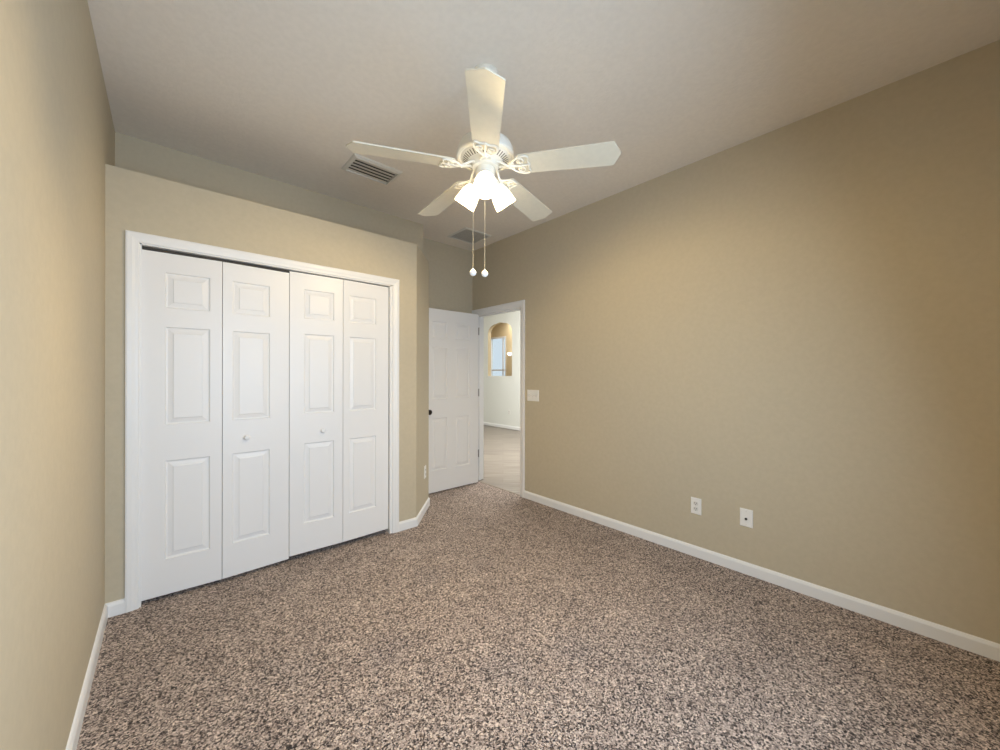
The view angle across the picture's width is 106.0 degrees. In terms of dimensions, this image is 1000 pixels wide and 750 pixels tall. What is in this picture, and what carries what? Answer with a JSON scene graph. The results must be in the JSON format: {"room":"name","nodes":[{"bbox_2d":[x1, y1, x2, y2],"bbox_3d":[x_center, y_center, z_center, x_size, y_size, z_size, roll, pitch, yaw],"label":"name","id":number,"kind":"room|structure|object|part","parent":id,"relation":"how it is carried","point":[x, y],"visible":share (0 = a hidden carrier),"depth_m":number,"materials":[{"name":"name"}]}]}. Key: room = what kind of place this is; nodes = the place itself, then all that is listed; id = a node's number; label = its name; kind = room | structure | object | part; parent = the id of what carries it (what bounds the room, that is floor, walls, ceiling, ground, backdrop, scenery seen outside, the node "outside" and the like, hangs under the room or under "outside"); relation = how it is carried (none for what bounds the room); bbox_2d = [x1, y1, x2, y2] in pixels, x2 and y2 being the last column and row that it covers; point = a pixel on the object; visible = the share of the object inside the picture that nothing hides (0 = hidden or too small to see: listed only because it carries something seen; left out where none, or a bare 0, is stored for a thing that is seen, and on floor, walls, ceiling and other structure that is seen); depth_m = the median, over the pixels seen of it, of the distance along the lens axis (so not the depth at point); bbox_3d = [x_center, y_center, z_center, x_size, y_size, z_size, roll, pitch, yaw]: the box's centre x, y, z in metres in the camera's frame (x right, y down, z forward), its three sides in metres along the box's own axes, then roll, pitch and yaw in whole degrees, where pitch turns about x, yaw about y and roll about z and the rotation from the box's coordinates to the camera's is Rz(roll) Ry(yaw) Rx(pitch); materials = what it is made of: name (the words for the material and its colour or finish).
{"room":"empty bedroom","nodes":[
{"label":"empty bedroom","id":0,"kind":"room"},
{"bbox_2d":[0,0,114,749],"bbox_3d":[-1.327,-0.120,1.038,0.120,2.836,4.395,0,0,-42],"label":"wall","id":1,"kind":"structure","parent":0,"point":[57,131],"depth_m":1.06,"materials":[{"name":"beige paint"}]},
{"bbox_2d":[65,604,107,749],"bbox_3d":[-1.004,1.260,0.771,0.013,0.076,3.323,0,0,-42],"label":"baseboard","id":2,"kind":"structure","parent":1,"relation":"attached to","point":[77,723],"depth_m":1.50,"materials":[{"name":"white paint"}]},
{"bbox_2d":[105,164,416,602],"bbox_3d":[-1.454,0.086,2.671,1.856,2.424,0.120,0,0,-42],"label":"wall","id":3,"kind":"structure","parent":0,"point":[134,201],"depth_m":2.30,"materials":[{"name":"beige paint"}]},
{"bbox_2d":[105,598,124,617],"bbox_3d":[-2.077,1.259,2.031,0.077,0.076,0.013,0,0,-42],"label":"baseboard","id":4,"kind":"structure","parent":3,"relation":"attached to","point":[117,607],"depth_m":2.03,"materials":[{"name":"white paint"}]},
{"bbox_2d":[125,230,398,612],"bbox_3d":[-1.482,0.254,2.635,1.613,2.088,0.136,0,0,-42],"label":"door frame","id":5,"kind":"structure","parent":3,"relation":"attached to","point":[133,239],"depth_m":2.10,"materials":[{"name":"white paint"}]},
{"bbox_2d":[142,246,386,286],"bbox_3d":[-1.480,-0.720,2.626,1.469,0.015,0.030,0,0,-42],"label":"track","id":6,"kind":"object","parent":3,"relation":"attached to","point":[143,247],"visible":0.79,"depth_m":2.36,"materials":[{"name":"grey metal"}]},
{"bbox_2d":[141,249,288,600],"bbox_3d":[-1.738,0.283,2.362,0.743,1.980,0.073,0,0,-42],"label":"bifold door","id":7,"kind":"structure","parent":6,"relation":"hanging from","point":[215,455],"depth_m":2.31,"materials":[{"name":"white paint"}]},
{"bbox_3d":[-1.887,0.283,2.246,0.367,1.980,0.034,0,0,-39],"label":"door","id":8,"kind":"part","parent":7,"relation":"part of","materials":[{"name":"white paint"}]},
{"bbox_3d":[-1.608,0.283,2.493,0.374,1.980,0.034,0,0,-44],"label":"door","id":9,"kind":"part","parent":7,"relation":"part of","materials":[{"name":"white paint"}]},
{"bbox_2d":[289,271,387,556],"bbox_3d":[-1.188,0.270,2.852,0.724,1.980,0.069,0,0,-42],"label":"bifold door","id":10,"kind":"structure","parent":6,"relation":"hanging from","point":[338,328],"depth_m":2.80,"materials":[{"name":"white paint"}]},
{"bbox_3d":[-1.333,0.270,2.739,0.356,1.980,0.034,0,0,-40],"label":"door","id":11,"kind":"part","parent":10,"relation":"part of","materials":[{"name":"white paint"}]},
{"bbox_3d":[-1.062,0.270,2.979,0.365,1.980,0.034,0,0,-43],"label":"door","id":12,"kind":"part","parent":10,"relation":"part of","materials":[{"name":"white paint"}]},
{"bbox_2d":[115,132,414,242],"bbox_3d":[-1.687,-1.308,3.127,2.108,0.462,0.120,0,0,-42],"label":"wall","id":13,"kind":"structure","parent":0,"point":[131,153],"depth_m":2.85,"materials":[{"name":"beige paint"}]},
{"bbox_2d":[414,222,422,252],"bbox_3d":[-0.973,-0.119,3.984,0.100,2.836,0.454,0,0,-42],"label":"wall","id":14,"kind":"structure","parent":0,"point":[418,231],"depth_m":3.82,"materials":[{"name":"beige paint"}]},
{"bbox_2d":[416,245,428,516],"bbox_3d":[-0.775,0.087,3.543,0.147,2.424,0.609,0,0,-3],"label":"wall","id":15,"kind":"structure","parent":0,"point":[422,341],"depth_m":3.48,"materials":[{"name":"beige paint"}]},
{"bbox_2d":[399,497,429,531],"bbox_3d":[-0.782,1.261,3.566,0.194,0.076,0.879,0,0,-5],"label":"baseboard","id":16,"kind":"structure","parent":15,"relation":"attached to","point":[413,522],"depth_m":3.22,"materials":[{"name":"white paint"}]},
{"bbox_2d":[423,238,472,313],"bbox_3d":[-0.715,-0.119,4.436,0.886,2.836,0.120,0,0,-42],"label":"wall","id":17,"kind":"structure","parent":0,"point":[450,279],"depth_m":4.46,"materials":[{"name":"beige paint"}]},
{"bbox_2d":[491,323,511,375],"bbox_3d":[0.356,-0.224,11.136,0.100,3.050,5.000,0,0,-42],"label":"wall","id":18,"kind":"structure","parent":0,"point":[503,329],"depth_m":11.21,"materials":[{"name":"beige paint"}]},
{"bbox_2d":[491,336,505,375],"bbox_3d":[-0.035,-0.385,11.577,0.100,1.570,0.780,0,0,-42],"label":"window","id":19,"kind":"structure","parent":18,"relation":"in","point":[501,337],"depth_m":11.45,"materials":[{"name":"white paint"}]},
{"bbox_2d":[484,310,519,426],"bbox_3d":[1.662,-0.222,7.550,0.100,3.050,12.100,0,0,-42],"label":"wall","id":20,"kind":"structure","parent":0,"point":[501,393],"depth_m":9.26,"materials":[{"name":"white paint"}]},
{"bbox_2d":[484,422,519,430],"bbox_3d":[1.617,1.264,7.513,0.013,0.076,11.900,0,0,-42],"label":"baseboard","id":21,"kind":"structure","parent":20,"relation":"attached to","point":[485,423],"depth_m":9.26,"materials":[{"name":"white paint"}]},
{"bbox_2d":[76,425,999,749],"bbox_3d":[-0.798,1.349,5.374,6.665,0.100,12.100,0,0,-42],"label":"floor","id":22,"kind":"structure","parent":0,"point":[502,619],"depth_m":1.74,"materials":[{"name":"brown carpet"}]},
{"bbox_2d":[478,480,519,495],"bbox_3d":[-0.028,1.302,4.351,0.026,0.012,0.772,0,0,-42],"label":"threshold","id":23,"kind":"object","parent":22,"relation":"on","point":[478,480],"visible":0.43,"depth_m":4.31,"materials":[{"name":"brown"}]},
{"bbox_2d":[87,0,999,250],"bbox_3d":[-0.122,-1.586,2.104,3.334,0.100,4.395,0,0,-42],"label":"ceiling","id":24,"kind":"structure","parent":0,"point":[278,90],"depth_m":1.92,"materials":[{"name":"paint"}]},
{"bbox_2d":[341,153,401,185],"bbox_3d":[-0.958,-1.528,2.826,0.366,0.018,0.260,0,0,-42],"label":"ceiling vent","id":25,"kind":"object","parent":24,"relation":"in","point":[357,164],"visible":0.99,"depth_m":2.81,"materials":[{"name":"grey metal"}]},
{"bbox_2d":[447,227,491,243],"bbox_3d":[-0.337,-1.532,4.165,0.365,0.010,0.355,0,0,-42],"label":"ceiling vent","id":26,"kind":"object","parent":24,"relation":"in","point":[468,235],"visible":1,"depth_m":4.15,"materials":[{"name":"grey metal"}]},
{"bbox_2d":[346,63,620,276],"bbox_3d":[-0.096,-1.021,1.962,1.252,1.030,1.226,0,0,-42],"label":"ceiling fan","id":27,"kind":"object","parent":24,"relation":"hanging from","point":[485,151],"visible":1,"depth_m":1.82,"materials":[{"name":"white metal"}]},
{"bbox_3d":[-0.462,-1.038,1.779,0.495,0.051,0.140,0,0,-21],"label":"blade","id":28,"kind":"part","parent":27,"relation":"part of","materials":[{"name":"white wood"}]},
{"bbox_3d":[-0.329,-1.038,2.245,0.140,0.051,0.495,0,0,-39],"label":"blade","id":29,"kind":"part","parent":27,"relation":"part of","materials":[{"name":"white wood"}]},
{"bbox_3d":[-0.174,-0.928,1.966,0.117,0.144,0.136,0,0,-42],"label":"lamp shade","id":30,"kind":"part","parent":27,"relation":"part of","materials":[{"name":"white glass"}]},
{"bbox_3d":[-0.073,-0.928,1.807,0.124,0.144,0.129,0,0,-42],"label":"lamp shade","id":31,"kind":"part","parent":27,"relation":"part of","materials":[{"name":"white glass"}]},
{"bbox_2d":[480,170,490,185],"bbox_3d":[-0.072,-0.970,1.853,0.068,0.091,0.072,0,0,-42],"label":"bulb","id":32,"kind":"object","parent":27,"relation":"attached to","point":[484,180],"depth_m":1.83,"materials":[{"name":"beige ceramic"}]},
{"bbox_3d":[-0.060,-1.038,1.508,0.140,0.051,0.495,0,0,-3],"label":"blade","id":33,"kind":"part","parent":27,"relation":"part of","materials":[{"name":"white wood"}]},
{"bbox_3d":[0.017,-0.927,1.974,0.138,0.144,0.115,0,0,-42],"label":"lamp shade","id":34,"kind":"part","parent":27,"relation":"part of","materials":[{"name":"white glass"}]},
{"bbox_3d":[0.156,-1.037,2.262,0.140,0.051,0.495,0,0,33],"label":"blade","id":35,"kind":"part","parent":27,"relation":"part of","materials":[{"name":"white wood"}]},
{"bbox_3d":[0.322,-1.037,1.807,0.495,0.051,0.140,0,0,15],"label":"blade","id":36,"kind":"part","parent":27,"relation":"part of","materials":[{"name":"white wood"}]},
{"bbox_2d":[472,40,999,643],"bbox_3d":[1.079,-0.116,3.170,0.120,2.836,4.395,0,0,-42],"label":"wall","id":37,"kind":"structure","parent":0,"point":[796,325],"depth_m":2.26,"materials":[{"name":"beige paint"}]},
{"bbox_2d":[429,308,478,493],"bbox_3d":[-0.531,0.279,4.264,0.776,2.012,0.106,0,0,-42],"label":"door","id":38,"kind":"structure","parent":37,"relation":"in","point":[453,335],"depth_m":4.29,"materials":[{"name":"white paint"}]},
{"bbox_2d":[472,300,524,497],"bbox_3d":[0.000,0.250,4.374,0.136,2.099,0.912,0,0,-42],"label":"door frame","id":39,"kind":"structure","parent":37,"relation":"attached to","point":[521,303],"depth_m":4.28,"materials":[{"name":"white paint"}]},
{"bbox_2d":[527,390,538,400],"bbox_3d":[0.335,0.212,3.901,0.023,0.116,0.163,0,0,-42],"label":"light switch","id":40,"kind":"object","parent":37,"relation":"attached to","point":[532,395],"visible":1,"depth_m":3.90,"materials":[{"name":"white plastic"}]},
{"bbox_2d":[691,497,700,514],"bbox_3d":[1.405,0.940,2.702,0.009,0.116,0.071,0,0,-42],"label":"wall outlet","id":41,"kind":"object","parent":37,"relation":"attached to","point":[695,502],"visible":1,"depth_m":2.70,"materials":[{"name":"white plastic"}]},
{"bbox_2d":[740,508,752,527],"bbox_3d":[1.610,0.936,2.465,0.017,0.116,0.074,0,0,-42],"label":"cable plate","id":42,"kind":"object","parent":37,"relation":"attached to","point":[746,515],"visible":1,"depth_m":2.46,"materials":[{"name":"white plastic"}]},
{"bbox_2d":[524,491,999,661],"bbox_3d":[1.331,1.264,2.782,0.013,0.076,3.238,0,0,-42],"label":"baseboard","id":43,"kind":"structure","parent":37,"relation":"attached to","point":[974,644],"depth_m":2.23,"materials":[{"name":"white paint"}]}
]}

